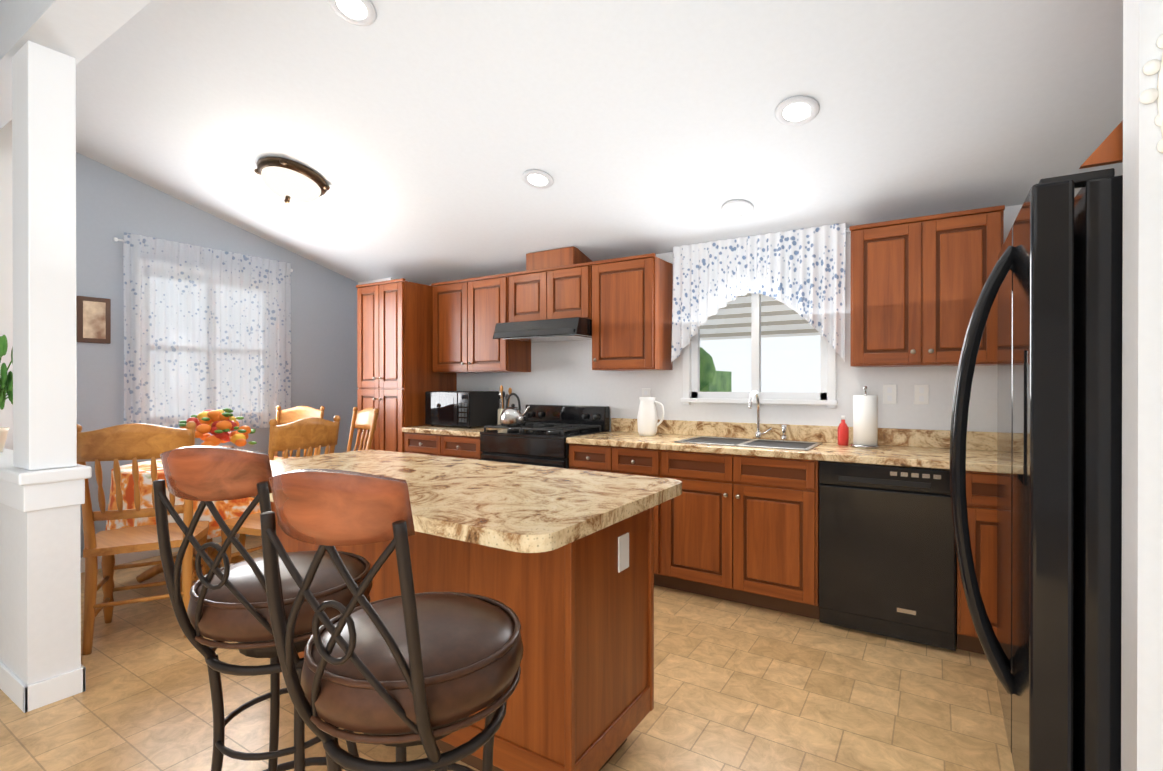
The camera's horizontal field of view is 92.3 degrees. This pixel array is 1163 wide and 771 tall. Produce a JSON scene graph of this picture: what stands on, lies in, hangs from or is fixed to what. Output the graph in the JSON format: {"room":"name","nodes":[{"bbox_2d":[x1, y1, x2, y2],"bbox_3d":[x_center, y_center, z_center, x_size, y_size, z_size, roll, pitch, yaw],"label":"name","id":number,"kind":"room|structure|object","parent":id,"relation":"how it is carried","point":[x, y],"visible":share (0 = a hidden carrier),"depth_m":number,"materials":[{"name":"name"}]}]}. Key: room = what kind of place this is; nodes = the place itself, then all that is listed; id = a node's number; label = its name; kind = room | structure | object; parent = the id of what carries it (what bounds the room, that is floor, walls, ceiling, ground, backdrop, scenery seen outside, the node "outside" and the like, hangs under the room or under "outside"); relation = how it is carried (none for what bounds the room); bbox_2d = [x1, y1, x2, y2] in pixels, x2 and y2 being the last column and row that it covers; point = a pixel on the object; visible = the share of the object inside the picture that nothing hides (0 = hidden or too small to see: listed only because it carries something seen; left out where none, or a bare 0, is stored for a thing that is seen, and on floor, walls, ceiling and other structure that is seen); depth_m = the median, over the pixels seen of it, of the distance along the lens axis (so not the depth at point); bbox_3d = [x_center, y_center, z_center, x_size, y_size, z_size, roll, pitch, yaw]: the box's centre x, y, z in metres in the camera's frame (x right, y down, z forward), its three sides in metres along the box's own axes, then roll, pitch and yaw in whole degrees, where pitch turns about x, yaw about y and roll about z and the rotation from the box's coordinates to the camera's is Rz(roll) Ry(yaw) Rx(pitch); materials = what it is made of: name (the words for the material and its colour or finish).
{"room":"kitchen and dining room","nodes":[
{"label":"kitchen and dining room","id":0,"kind":"room"},
{"bbox_2d":[0,448,91,712],"bbox_3d":[-2.890,0.798,2.733,1.910,0.930,0.220,0,0,32],"label":"wall","id":1,"kind":"structure","parent":0,"point":[41,665],"depth_m":2.24,"materials":[{"name":"white paint"}]},
{"bbox_2d":[0,335,12,451],"bbox_3d":[-2.901,0.046,2.740,0.580,0.569,0.194,0,0,32],"label":"potted plant","id":2,"kind":"object","parent":1,"relation":"on","point":[6,383],"visible":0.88,"depth_m":2.71,"materials":[{"name":"green plant"}]},
{"bbox_2d":[12,41,76,469],"bbox_3d":[-2.205,-0.507,2.295,0.212,1.678,0.144,0,0,32],"label":"post","id":3,"kind":"object","parent":1,"relation":"on","point":[44,244],"visible":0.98,"depth_m":2.23,"materials":[{"name":"white paint"}]},
{"bbox_2d":[0,120,357,557],"bbox_3d":[-4.027,-0.388,2.799,0.155,3.300,7.320,0,0,32],"label":"wall","id":4,"kind":"structure","parent":0,"point":[111,203],"depth_m":4.02,"materials":[{"name":"grey paint"}]},
{"bbox_2d":[76,296,110,343],"bbox_3d":[-3.322,-0.445,3.808,0.021,0.310,0.180,0,0,32],"label":"picture frame","id":5,"kind":"object","parent":4,"relation":"attached to","point":[93,319],"visible":1,"depth_m":3.80,"materials":[{"name":"brown wood"}]},
{"bbox_2d":[81,533,249,572],"bbox_3d":[-2.966,1.208,4.387,0.013,0.100,2.010,0,0,32],"label":"baseboard","id":6,"kind":"structure","parent":4,"relation":"attached to","point":[123,558],"depth_m":3.99,"materials":[{"name":"white"}]},
{"bbox_2d":[113,237,292,271],"bbox_3d":[-2.921,-1.022,4.440,0.024,0.024,1.280,0,0,32],"label":"curtain rod","id":7,"kind":"object","parent":4,"relation":"attached to","point":[115,239],"visible":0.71,"depth_m":3.91,"materials":[{"name":"white metal"}]},
{"bbox_2d":[123,232,290,430],"bbox_3d":[-2.886,-0.357,4.420,0.046,1.430,1.200,0,0,32],"label":"curtain","id":8,"kind":"object","parent":7,"relation":"hanging from","point":[207,328],"visible":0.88,"depth_m":4.34,"materials":[{"name":"white fabric"}]},
{"bbox_2d":[0,535,1014,770],"bbox_3d":[-0.856,1.309,0.723,7.740,0.080,7.440,0,0,32],"label":"floor","id":9,"kind":"structure","parent":0,"point":[740,687],"depth_m":2.21,"materials":[{"name":"tile"}]},
{"bbox_2d":[77,421,208,654],"bbox_3d":[-2.233,0.720,2.875,0.657,1.088,0.653,0,0,32],"label":"dining chair","id":10,"kind":"object","parent":9,"relation":"on","point":[134,442],"visible":0.71,"depth_m":2.68,"materials":[{"name":"brown wood"}]},
{"bbox_2d":[106,456,281,591],"bbox_3d":[-2.463,0.881,3.631,0.988,0.751,0.978,0,0,32],"label":"dining table","id":11,"kind":"object","parent":9,"relation":"on","point":[229,509],"visible":0.21,"depth_m":3.26,"materials":[{"name":"brown wood"}]},
{"bbox_2d":[178,408,256,447],"bbox_3d":[-2.353,0.324,3.620,0.470,0.357,0.450,0,0,32],"label":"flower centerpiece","id":12,"kind":"object","parent":11,"relation":"on","point":[219,424],"visible":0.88,"depth_m":3.54,"materials":[{"name":"orange"}]},
{"bbox_2d":[153,446,372,770],"bbox_3d":[-0.726,0.692,1.338,0.467,1.149,0.506,0,0,32],"label":"bar stool","id":13,"kind":"object","parent":9,"relation":"on","point":[228,602],"visible":0.71,"depth_m":1.17,"materials":[{"name":"leather"}]},
{"bbox_2d":[219,415,340,567],"bbox_3d":[-1.734,0.719,3.234,0.571,1.088,0.459,0,0,32],"label":"dining chair","id":14,"kind":"object","parent":9,"relation":"on","point":[309,433],"visible":0.42,"depth_m":3.09,"materials":[{"name":"brown wood"}]},
{"bbox_2d":[239,406,324,547],"bbox_3d":[-2.389,0.715,4.489,0.450,1.088,0.564,0,0,5],"label":"dining chair","id":15,"kind":"object","parent":9,"relation":"on","point":[289,415],"visible":0.27,"depth_m":4.72,"materials":[{"name":"brown wood"}]},
{"bbox_2d":[347,407,378,451],"bbox_3d":[-1.854,0.716,4.226,0.564,1.088,0.450,0,0,-44],"label":"dining chair","id":16,"kind":"object","parent":9,"relation":"on","point":[365,419],"visible":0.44,"depth_m":4.42,"materials":[{"name":"brown wood"}]},
{"bbox_2d":[260,469,523,770],"bbox_3d":[-0.320,0.693,1.026,0.442,1.149,0.492,0,0,32],"label":"bar stool","id":17,"kind":"object","parent":9,"relation":"on","point":[408,666],"visible":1,"depth_m":0.87,"materials":[{"name":"leather"}]},
{"bbox_2d":[356,278,456,452],"bbox_3d":[-1.585,0.182,5.058,0.620,2.148,0.645,0,0,32],"label":"pantry cabinet","id":18,"kind":"object","parent":9,"relation":"on","point":[397,377],"visible":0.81,"depth_m":4.78,"materials":[{"name":"brown wood"}]},
{"bbox_2d":[402,425,501,459],"bbox_3d":[-0.956,0.752,4.662,0.864,1.010,0.647,0,0,32],"label":"base cabinet","id":19,"kind":"object","parent":9,"relation":"on","point":[451,441],"visible":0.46,"depth_m":4.42,"materials":[{"name":"brown wood"}]},
{"bbox_2d":[425,391,498,427],"bbox_3d":[-1.015,0.197,4.756,0.510,0.295,0.373,0,0,32],"label":"microwave","id":20,"kind":"object","parent":19,"relation":"on","point":[469,409],"visible":0.96,"depth_m":4.60,"materials":[{"name":"black"}]},
{"bbox_2d":[498,385,511,424],"bbox_3d":[-0.628,0.171,4.601,0.130,0.348,0.114,0,0,32],"label":"utensil crock","id":21,"kind":"object","parent":19,"relation":"on","point":[502,395],"visible":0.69,"depth_m":4.58,"materials":[{"name":"beige ceramic"}]},
{"bbox_2d":[271,502,653,770],"bbox_3d":[-0.534,0.819,2.220,1.564,0.890,0.580,0,0,32],"label":"kitchen island","id":22,"kind":"object","parent":9,"relation":"on","point":[559,562],"depth_m":1.71,"materials":[{"name":"brown wood"}]},
{"bbox_2d":[252,450,681,557],"bbox_3d":[-0.602,0.355,2.075,1.760,0.040,0.880,0,0,32],"label":"island countertop","id":23,"kind":"structure","parent":22,"relation":"on","point":[534,511],"depth_m":1.72,"materials":[{"name":"beige stone"}]},
{"bbox_2d":[479,404,609,468],"bbox_3d":[-0.286,0.708,4.189,0.762,1.100,0.681,0,0,32],"label":"range","id":24,"kind":"object","parent":9,"relation":"on","point":[541,435],"visible":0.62,"depth_m":4.07,"materials":[{"name":"black metal"}]},
{"bbox_2d":[500,393,529,425],"bbox_3d":[-0.486,0.176,4.155,0.256,0.243,0.196,0,0,32],"label":"kettle","id":25,"kind":"object","parent":24,"relation":"on","point":[512,415],"visible":1,"depth_m":4.10,"materials":[{"name":"silver metal"}]},
{"bbox_2d":[566,442,673,588],"bbox_3d":[0.386,0.823,3.827,0.750,0.872,0.616,0,0,32],"label":"base cabinet","id":26,"kind":"object","parent":9,"relation":"on","point":[610,459],"depth_m":3.46,"materials":[{"name":"brown wood"}]},
{"bbox_2d":[674,450,818,619],"bbox_3d":[0.991,0.825,3.443,0.963,0.872,0.616,0,0,32],"label":"base cabinet","id":27,"kind":"object","parent":9,"relation":"on","point":[738,524],"depth_m":3.13,"materials":[{"name":"brown wood"}]},
{"bbox_2d":[566,430,996,473],"bbox_3d":[1.379,0.370,3.185,3.114,0.038,0.638,0,0,32],"label":"countertop","id":28,"kind":"structure","parent":27,"relation":"on","point":[937,457],"depth_m":3.05,"materials":[{"name":"beige stone"}]},
{"bbox_2d":[637,397,663,435],"bbox_3d":[0.483,0.215,3.884,0.199,0.265,0.144,0,0,32],"label":"pitcher","id":29,"kind":"object","parent":28,"relation":"on","point":[647,420],"visible":1,"depth_m":3.85,"materials":[{"name":"white ceramic"}]},
{"bbox_2d":[674,391,821,449],"bbox_3d":[1.026,0.191,3.428,0.780,0.317,0.489,0,0,32],"label":"sink","id":30,"kind":"object","parent":28,"relation":"on","point":[758,441],"visible":1,"depth_m":3.45,"materials":[{"name":"silver metal"}]},
{"bbox_2d":[838,416,848,445],"bbox_3d":[1.534,0.263,3.277,0.060,0.172,0.058,0,0,32],"label":"soap bottle","id":31,"kind":"object","parent":28,"relation":"on","point":[843,434],"visible":0.98,"depth_m":3.26,"materials":[{"name":"red plastic"}]},
{"bbox_2d":[851,386,879,447],"bbox_3d":[1.614,0.176,3.179,0.150,0.347,0.150,0,0,32],"label":"paper towel","id":32,"kind":"object","parent":28,"relation":"on","point":[865,420],"visible":1,"depth_m":3.13,"materials":[{"name":"white paper"}]},
{"bbox_2d":[819,461,955,650],"bbox_3d":[1.646,0.828,3.007,0.600,0.868,0.599,0,0,32],"label":"dishwasher","id":33,"kind":"object","parent":9,"relation":"on","point":[887,556],"visible":0.88,"depth_m":2.75,"materials":[{"name":"black metal"}]},
{"bbox_2d":[950,168,1122,770],"bbox_3d":[1.638,0.372,1.623,0.952,1.789,0.905,0,0,32],"label":"refrigerator","id":34,"kind":"object","parent":9,"relation":"on","point":[1052,650],"visible":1,"depth_m":1.39,"materials":[{"name":"black metal"}]},
{"bbox_2d":[76,0,1122,284],"bbox_3d":[0.303,-1.377,2.544,7.740,0.902,3.110,0,0,32],"label":"ceiling","id":35,"kind":"structure","parent":0,"point":[420,136],"depth_m":2.72,"materials":[{"name":"white paint"}]},
{"bbox_2d":[0,0,151,128],"bbox_3d":[-0.530,-1.548,1.230,7.500,0.410,0.180,0,0,32],"label":"ridge beam","id":36,"kind":"structure","parent":35,"relation":"attached to","point":[78,30],"depth_m":2.13,"materials":[{"name":"white paint"}]},
{"bbox_2d":[254,157,329,203],"bbox_3d":[-1.889,-1.303,3.663,0.427,0.245,0.414,0,0,32],"label":"flush-mount light","id":37,"kind":"object","parent":35,"relation":"attached to","point":[288,180],"visible":1,"depth_m":3.54,"materials":[{"name":"white glass"}]},
{"bbox_2d":[328,0,375,25],"bbox_3d":[-0.929,-1.536,2.263,0.190,0.055,0.184,0,0,32],"label":"recessed light","id":38,"kind":"object","parent":35,"relation":"in","point":[359,12],"visible":1,"depth_m":2.28,"materials":[{"name":"white"}]},
{"bbox_2d":[522,169,553,188],"bbox_3d":[-0.260,-1.224,3.319,0.190,0.055,0.184,0,0,32],"label":"recessed light","id":39,"kind":"object","parent":35,"relation":"in","point":[535,178],"visible":1,"depth_m":3.31,"materials":[{"name":"white"}]},
{"bbox_2d":[721,199,753,216],"bbox_3d":[0.934,-1.059,3.345,0.190,0.055,0.184,0,0,32],"label":"recessed light","id":40,"kind":"object","parent":35,"relation":"in","point":[737,208],"visible":1,"depth_m":3.33,"materials":[{"name":"white glass"}]},
{"bbox_2d":[775,96,819,125],"bbox_3d":[0.966,-1.230,2.507,0.190,0.055,0.184,0,0,32],"label":"recessed light","id":41,"kind":"object","parent":35,"relation":"in","point":[795,110],"visible":1,"depth_m":2.50,"materials":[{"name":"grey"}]},
{"bbox_2d":[358,204,1022,431],"bbox_3d":[0.355,-0.391,4.142,6.120,3.300,0.360,0,0,32],"label":"wall","id":42,"kind":"structure","parent":0,"point":[562,373],"depth_m":3.78,"materials":[{"name":"white paint"}]},
{"bbox_2d":[431,273,530,372],"bbox_3d":[-0.867,-0.502,4.795,0.848,0.778,0.316,0,0,32],"label":"upper cabinet","id":43,"kind":"object","parent":42,"relation":"attached to","point":[466,312],"depth_m":4.64,"materials":[{"name":"brown wood"}]},
{"bbox_2d":[507,249,554,322],"bbox_3d":[-0.314,-0.755,4.443,0.442,0.546,0.316,0,0,32],"label":"upper cabinet","id":44,"kind":"object","parent":42,"relation":"attached to","point":[530,292],"depth_m":4.30,"materials":[{"name":"brown wood"}]},
{"bbox_2d":[555,246,590,318],"bbox_3d":[-0.046,-0.754,4.273,0.442,0.546,0.316,0,0,32],"label":"upper cabinet","id":45,"kind":"object","parent":42,"relation":"attached to","point":[572,266],"depth_m":4.12,"materials":[{"name":"brown wood"}]},
{"bbox_2d":[493,317,591,342],"bbox_3d":[-0.226,-0.416,4.282,0.760,0.126,0.501,0,0,32],"label":"range hood","id":46,"kind":"object","parent":45,"relation":"attached to","point":[562,329],"visible":0.88,"depth_m":4.08,"materials":[{"name":"black metal"}]},
{"bbox_2d":[591,253,672,370],"bbox_3d":[0.360,-0.500,4.017,0.498,0.778,0.316,0,0,32],"label":"upper cabinet","id":47,"kind":"object","parent":42,"relation":"attached to","point":[631,296],"depth_m":3.88,"materials":[{"name":"brown wood"}]},
{"bbox_2d":[642,388,649,396],"bbox_3d":[0.477,0.079,4.131,0.070,0.114,0.008,0,0,32],"label":"electrical outlet plate","id":48,"kind":"object","parent":42,"relation":"attached to","point":[645,391],"depth_m":4.13,"materials":[{"name":"white plastic"}]},
{"bbox_2d":[681,293,837,407],"bbox_3d":[1.159,-0.335,3.730,1.020,0.950,0.105,0,0,32],"label":"kitchen window","id":49,"kind":"structure","parent":42,"relation":"in","point":[826,395],"depth_m":3.73,"materials":[{"name":"white plastic"}]},
{"bbox_2d":[670,228,850,256],"bbox_3d":[1.137,-0.935,3.683,1.170,0.024,0.052,0,0,32],"label":"curtain rod","id":50,"kind":"object","parent":42,"relation":"attached to","point":[847,230],"visible":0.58,"depth_m":3.37,"materials":[{"name":"white metal"}]},
{"bbox_2d":[671,223,845,361],"bbox_3d":[1.105,-0.557,3.634,1.110,0.835,0.088,0,0,32],"label":"valance","id":51,"kind":"object","parent":50,"relation":"hanging from","point":[801,272],"visible":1,"depth_m":3.58,"materials":[{"name":"fabric"}]},
{"bbox_2d":[700,293,820,339],"bbox_3d":[1.471,-0.637,4.203,1.600,0.470,0.920,0,0,32],"label":"canopy","id":52,"kind":"object","parent":42,"relation":"attached to","point":[734,332],"depth_m":4.49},
{"bbox_2d":[611,418,996,449],"bbox_3d":[1.545,0.301,3.446,3.114,0.100,0.020,0,0,32],"label":"backsplash","id":53,"kind":"structure","parent":42,"relation":"attached to","point":[975,440],"depth_m":3.51,"materials":[{"name":"beige stone"}]},
{"bbox_2d":[883,384,896,403],"bbox_3d":[1.812,0.051,3.285,0.070,0.114,0.008,0,0,32],"label":"electrical outlet plate","id":54,"kind":"object","parent":42,"relation":"attached to","point":[889,391],"depth_m":3.28,"materials":[{"name":"white plastic"}]},
{"bbox_2d":[914,385,928,404],"bbox_3d":[1.947,0.051,3.199,0.070,0.114,0.008,0,0,32],"label":"electrical outlet plate","id":55,"kind":"object","parent":42,"relation":"attached to","point":[921,394],"depth_m":3.20,"materials":[{"name":"white plastic"}]},
{"bbox_2d":[849,205,1004,366],"bbox_3d":[1.869,-0.497,3.060,0.685,0.778,0.316,0,0,32],"label":"upper cabinet","id":56,"kind":"object","parent":42,"relation":"attached to","point":[917,284],"depth_m":2.93,"materials":[{"name":"brown wood"}]},
{"bbox_2d":[1121,0,1162,770],"bbox_3d":[2.223,-0.381,0.589,2.400,3.300,0.120,0,0,32],"label":"wall","id":57,"kind":"structure","parent":0,"point":[1142,548],"depth_m":1.18,"materials":[{"name":"white paint"}]},
{"bbox_2d":[1139,34,1162,152],"bbox_3d":[1.329,-0.637,1.072,0.375,0.691,0.022,0,0,32],"label":"wreath","id":58,"kind":"object","parent":57,"relation":"attached to","point":[1151,67],"visible":1,"depth_m":1.16,"materials":[{"name":"white"}]},
{"label":"outside","id":59,"kind":"structure","parent":0,"visible":0},
{"bbox_2d":[700,335,820,392],"bbox_3d":[-0.317,-1.490,3.481,11.550,6.500,10.050,0,0,32],"label":"sky","id":60,"kind":"structure","parent":59,"point":[738,384],"depth_m":7.52,"materials":[{"name":"white"}]},
{"bbox_3d":[2.417,-0.384,1.792,0.120,3.300,2.120,0,0,32],"label":"wall","id":61,"kind":"structure","parent":0,"visible":0},
{"bbox_2d":[1079,120,1122,168],"bbox_3d":[1.759,-0.854,1.545,0.721,0.640,0.900,0,0,32],"label":"upper cabinet","id":62,"kind":"object","parent":61,"relation":"attached to","point":[1108,150],"visible":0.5,"depth_m":1.33,"materials":[{"name":"brown wood"}]},
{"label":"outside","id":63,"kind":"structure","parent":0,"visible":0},
{"bbox_2d":[700,348,730,391],"bbox_3d":[-2.275,0.612,5.291,5.410,2.286,7.000,0,0,32],"label":"hedge","id":64,"kind":"object","parent":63,"point":[708,378],"depth_m":6.17,"materials":[{"name":"green plant"}]}
]}

